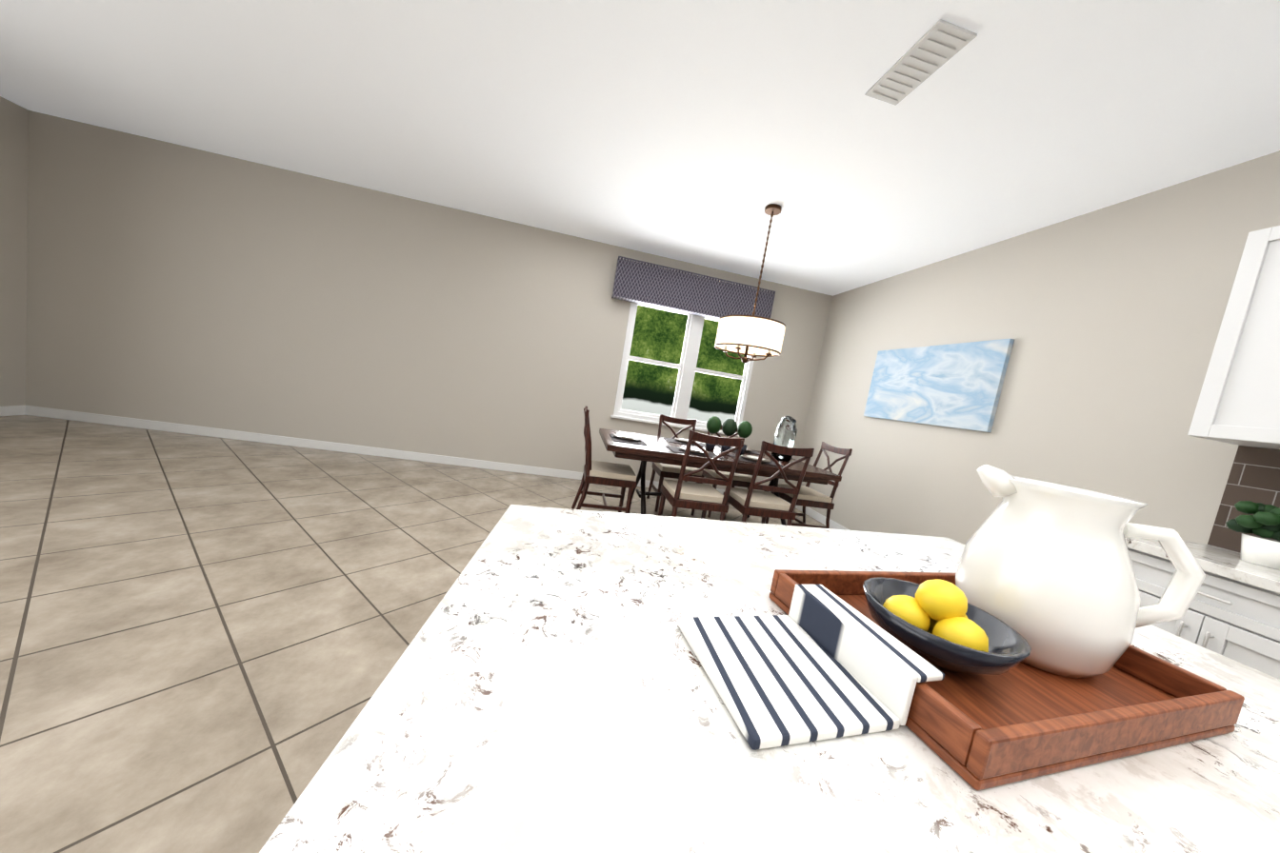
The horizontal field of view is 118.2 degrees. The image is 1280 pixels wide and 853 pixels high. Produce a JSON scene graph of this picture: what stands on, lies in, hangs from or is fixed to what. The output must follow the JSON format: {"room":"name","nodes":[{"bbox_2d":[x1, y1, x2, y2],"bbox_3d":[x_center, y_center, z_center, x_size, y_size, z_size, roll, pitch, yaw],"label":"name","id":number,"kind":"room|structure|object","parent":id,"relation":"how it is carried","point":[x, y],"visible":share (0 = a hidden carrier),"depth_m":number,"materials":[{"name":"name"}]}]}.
{"room":"kitchen","nodes":[
{"label":"kitchen","id":0,"kind":"room"},
{"bbox_2d":[0,96,26,406],"bbox_3d":[-5.244,-1.013,-0.533,0.120,2.860,8.820,8,6,-10],"label":"wall","id":1,"kind":"structure","parent":0,"point":[12,116],"depth_m":3.58,"materials":[{"name":"grey paint"}]},
{"bbox_2d":[0,405,26,416],"bbox_3d":[-5.401,0.355,-0.390,0.016,0.095,8.580,8,6,-10],"label":"baseboard","id":2,"kind":"structure","parent":1,"relation":"attached to","point":[10,410],"depth_m":3.72,"materials":[{"name":"white wood"}]},
{"bbox_2d":[0,415,825,852],"bbox_3d":[-1.322,1.050,0.378,8.670,0.100,8.820,8,6,-10],"label":"floor","id":3,"kind":"structure","parent":0,"point":[206,642],"depth_m":1.66,"materials":[{"name":"tile"}]},
{"bbox_2d":[571,406,636,513],"bbox_3d":[-0.315,0.359,3.484,0.525,0.999,0.460,8,6,-10],"label":"dining chair","id":4,"kind":"object","parent":3,"relation":"on","point":[612,474],"visible":0.94,"depth_m":3.31,"materials":[{"name":"brown wood"}]},
{"bbox_2d":[646,414,702,516],"bbox_3d":[0.405,0.405,4.236,0.460,0.999,0.525,8,6,-10],"label":"dining chair","id":5,"kind":"object","parent":3,"relation":"on","point":[663,470],"visible":0.65,"depth_m":4.13,"materials":[{"name":"brown wood"}]},
{"bbox_2d":[658,429,744,520],"bbox_3d":[0.464,0.518,3.162,0.460,0.999,0.525,8,6,-10],"label":"dining chair","id":6,"kind":"object","parent":3,"relation":"on","point":[703,497],"visible":0.69,"depth_m":2.98,"materials":[{"name":"brown wood"}]},
{"bbox_2d":[599,428,841,525],"bbox_3d":[0.621,0.604,3.747,2.100,0.765,1.050,8,6,-10],"label":"dining table","id":7,"kind":"object","parent":3,"relation":"on","point":[655,450],"visible":0.52,"depth_m":3.32,"materials":[{"name":"brown wood"}]},
{"bbox_2d":[609,433,647,445],"bbox_3d":[-0.111,0.102,3.487,0.300,0.031,0.440,8,6,-10],"label":"place setting","id":8,"kind":"object","parent":7,"relation":"on","point":[624,438],"depth_m":3.41,"materials":[{"name":"grey ceramic"}]},
{"bbox_2d":[662,437,705,446],"bbox_3d":[0.489,0.153,3.981,0.440,0.031,0.300,8,6,-10],"label":"place setting","id":9,"kind":"object","parent":7,"relation":"on","point":[676,440],"depth_m":3.94,"materials":[{"name":"grey"}]},
{"bbox_2d":[665,441,723,459],"bbox_3d":[0.472,0.210,3.362,0.440,0.031,0.300,8,6,-10],"label":"place setting","id":10,"kind":"object","parent":7,"relation":"on","point":[681,450],"depth_m":3.31,"materials":[{"name":"grey"}]},
{"bbox_2d":[705,416,752,455],"bbox_3d":[0.855,0.085,3.723,0.464,0.331,0.144,8,6,-10],"label":"topiary","id":11,"kind":"object","parent":7,"relation":"on","point":[730,428],"visible":0.69,"depth_m":3.68,"materials":[{"name":"green plant"}]},
{"bbox_2d":[715,444,759,454],"bbox_3d":[1.063,0.237,4.088,0.440,0.031,0.300,8,6,-10],"label":"place setting","id":12,"kind":"object","parent":7,"relation":"on","point":[748,450],"depth_m":4.05,"materials":[{"name":"grey"}]},
{"bbox_2d":[726,452,783,466],"bbox_3d":[1.046,0.294,3.469,0.440,0.031,0.300,8,6,-10],"label":"place setting","id":13,"kind":"object","parent":7,"relation":"on","point":[743,458],"depth_m":3.42,"materials":[{"name":"grey"}]},
{"bbox_2d":[770,416,797,461],"bbox_3d":[1.449,0.113,3.825,0.200,0.450,0.200,8,6,-10],"label":"glass jar","id":14,"kind":"object","parent":7,"relation":"on","point":[786,432],"visible":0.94,"depth_m":3.75,"materials":[{"name":"white"}]},
{"bbox_2d":[700,425,752,518],"bbox_3d":[0.979,0.489,4.342,0.460,0.999,0.525,8,6,-10],"label":"dining chair","id":15,"kind":"object","parent":3,"relation":"on","point":[742,480],"visible":0.12,"depth_m":4.12,"materials":[{"name":"brown wood"}]},
{"bbox_2d":[722,440,814,525],"bbox_3d":[1.038,0.602,3.268,0.460,0.999,0.525,8,6,-10],"label":"dining chair","id":16,"kind":"object","parent":3,"relation":"on","point":[751,502],"visible":0.69,"depth_m":3.08,"materials":[{"name":"brown wood"}]},
{"bbox_2d":[259,504,1279,852],"bbox_3d":[0.482,0.753,-0.256,1.630,1.184,3.020,8,6,-10],"label":"kitchen island","id":17,"kind":"object","parent":3,"relation":"on","point":[547,684],"visible":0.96,"depth_m":0.39,"materials":[{"name":"granite"},{"name":"painted wood"}]},
{"bbox_2d":[678,584,944,750],"bbox_3d":[0.206,0.291,0.507,0.250,0.066,0.200,8,6,-17],"label":"dish towel","id":18,"kind":"object","parent":17,"relation":"on","point":[819,662],"visible":1,"depth_m":0.48,"materials":[{"name":"white fabric"}]},
{"bbox_2d":[769,569,1244,790],"bbox_3d":[0.531,0.340,0.610,0.520,0.055,0.340,8,6,-17],"label":"serving tray","id":19,"kind":"object","parent":17,"relation":"on","point":[1020,721],"visible":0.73,"depth_m":0.48,"materials":[{"name":"brown wood"}]},
{"bbox_2d":[862,577,1031,675],"bbox_3d":[0.448,0.287,0.578,0.198,0.112,0.198,8,6,-10],"label":"lemon bowl","id":20,"kind":"object","parent":19,"relation":"on","point":[943,625],"visible":0.94,"depth_m":0.55,"materials":[{"name":"grey ceramic"}]},
{"bbox_2d":[955,464,1205,679],"bbox_3d":[0.696,0.231,0.640,0.260,0.290,0.207,8,6,-10],"label":"pitcher","id":21,"kind":"object","parent":19,"relation":"on","point":[1045,570],"visible":0.94,"depth_m":0.57,"materials":[{"name":"white ceramic"}]},
{"bbox_2d":[765,441,852,528],"bbox_3d":[1.702,0.647,3.934,0.525,0.999,0.460,8,6,-10],"label":"dining chair","id":22,"kind":"object","parent":3,"relation":"on","point":[808,496],"visible":0.56,"depth_m":3.78,"materials":[{"name":"brown wood"}]},
{"bbox_2d":[1127,548,1279,679],"bbox_3d":[2.465,1.055,1.545,0.627,0.890,0.669,8,6,-10],"label":"base cabinet","id":23,"kind":"object","parent":3,"relation":"on","point":[1232,612],"depth_m":1.45,"materials":[{"name":"white wood"}]},
{"bbox_2d":[1124,537,1279,594],"bbox_3d":[2.597,0.647,1.091,0.651,0.040,1.542,8,6,-10],"label":"countertop","id":24,"kind":"structure","parent":23,"relation":"on","point":[1226,564],"depth_m":1.51,"materials":[{"name":"white stone"}]},
{"bbox_2d":[1225,500,1279,570],"bbox_3d":[2.606,0.450,1.598,0.200,0.251,0.196,8,6,-10],"label":"potted plant","id":25,"kind":"object","parent":24,"relation":"on","point":[1263,524],"visible":1,"depth_m":1.58,"materials":[{"name":"green plant"}]},
{"bbox_2d":[26,109,830,492],"bbox_3d":[-1.737,-0.922,4.508,8.550,2.860,0.120,8,6,-10],"label":"wall","id":26,"kind":"structure","parent":0,"point":[141,277],"depth_m":4.13,"materials":[{"name":"grey paint"}]},
{"bbox_2d":[26,405,788,502],"bbox_3d":[-1.993,0.438,4.564,8.400,0.095,0.016,8,6,-10],"label":"baseboard","id":27,"kind":"structure","parent":26,"relation":"attached to","point":[30,410],"depth_m":4.22,"materials":[{"name":"white wood"}]},
{"bbox_2d":[610,301,754,436],"bbox_3d":[0.611,-0.733,4.883,1.770,1.504,0.130,8,6,-10],"label":"window","id":28,"kind":"structure","parent":26,"relation":"in","point":[687,368],"depth_m":4.85,"materials":[{"name":"white wood"}]},
{"bbox_2d":[611,256,775,319],"bbox_3d":[0.673,-1.612,4.675,1.985,0.450,0.161,8,6,-10],"label":"valance","id":29,"kind":"object","parent":26,"relation":"attached to","point":[662,287],"visible":0.98,"depth_m":4.58,"materials":[{"name":"fabric"}]},
{"bbox_2d":[0,0,1279,296],"bbox_3d":[-0.845,-1.858,0.098,8.670,0.100,8.820,8,6,-10],"label":"ceiling","id":30,"kind":"structure","parent":0,"point":[699,131],"depth_m":2.26,"materials":[{"name":"white paint"}]},
{"bbox_2d":[714,203,785,363],"bbox_3d":[0.984,-1.157,3.177,0.544,1.267,0.544,8,6,-10],"label":"pendant light","id":31,"kind":"object","parent":30,"relation":"hanging from","point":[752,336],"visible":1,"depth_m":3.03,"materials":[{"name":"bronze"},{"name":"white fabric"}]},
{"bbox_2d":[864,19,977,105],"bbox_3d":[1.238,-1.613,1.723,0.180,0.016,0.400,8,6,-10],"label":"ceiling vent","id":32,"kind":"object","parent":30,"relation":"in","point":[936,46],"visible":1,"depth_m":1.68,"materials":[{"name":"white metal"}]},
{"bbox_2d":[792,150,1279,553],"bbox_3d":[2.989,0.139,1.533,0.120,2.860,7.450,8,6,-10],"label":"wall","id":33,"kind":"structure","parent":0,"point":[1113,314],"depth_m":2.53,"materials":[{"name":"grey paint"}]},
{"bbox_2d":[788,502,849,530],"bbox_3d":[2.366,1.240,3.653,0.016,0.095,3.360,8,6,-10],"label":"baseboard","id":34,"kind":"structure","parent":33,"relation":"attached to","point":[810,512],"depth_m":4.66,"materials":[{"name":"white"}]},
{"bbox_2d":[863,339,1014,432],"bbox_3d":[2.615,-0.382,3.515,0.038,0.710,1.280,8,6,-10],"label":"wall art","id":35,"kind":"object","parent":33,"relation":"attached to","point":[958,386],"visible":0.98,"depth_m":3.33},
{"bbox_2d":[1187,225,1279,449],"bbox_3d":[2.832,-0.342,1.433,0.353,0.916,0.668,8,6,-10],"label":"upper cabinet","id":36,"kind":"object","parent":33,"relation":"attached to","point":[1238,403],"visible":1,"depth_m":1.64,"materials":[{"name":"white wood"}]},
{"bbox_2d":[1207,445,1279,553],"bbox_3d":[3.136,0.596,0.003,0.016,0.600,3.797,8,6,-10],"label":"tile backsplash","id":37,"kind":"structure","parent":33,"relation":"attached to","point":[1254,475],"depth_m":1.80,"materials":[{"name":"brown tile"}]},
{"label":"outside","id":38,"kind":"structure","parent":0,"visible":0},
{"bbox_2d":[620,305,745,424],"bbox_3d":[1.187,-3.306,12.373,36.000,11.000,0.100,8,6,-10],"label":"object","id":39,"kind":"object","parent":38,"point":[657,335],"depth_m":12.48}
]}

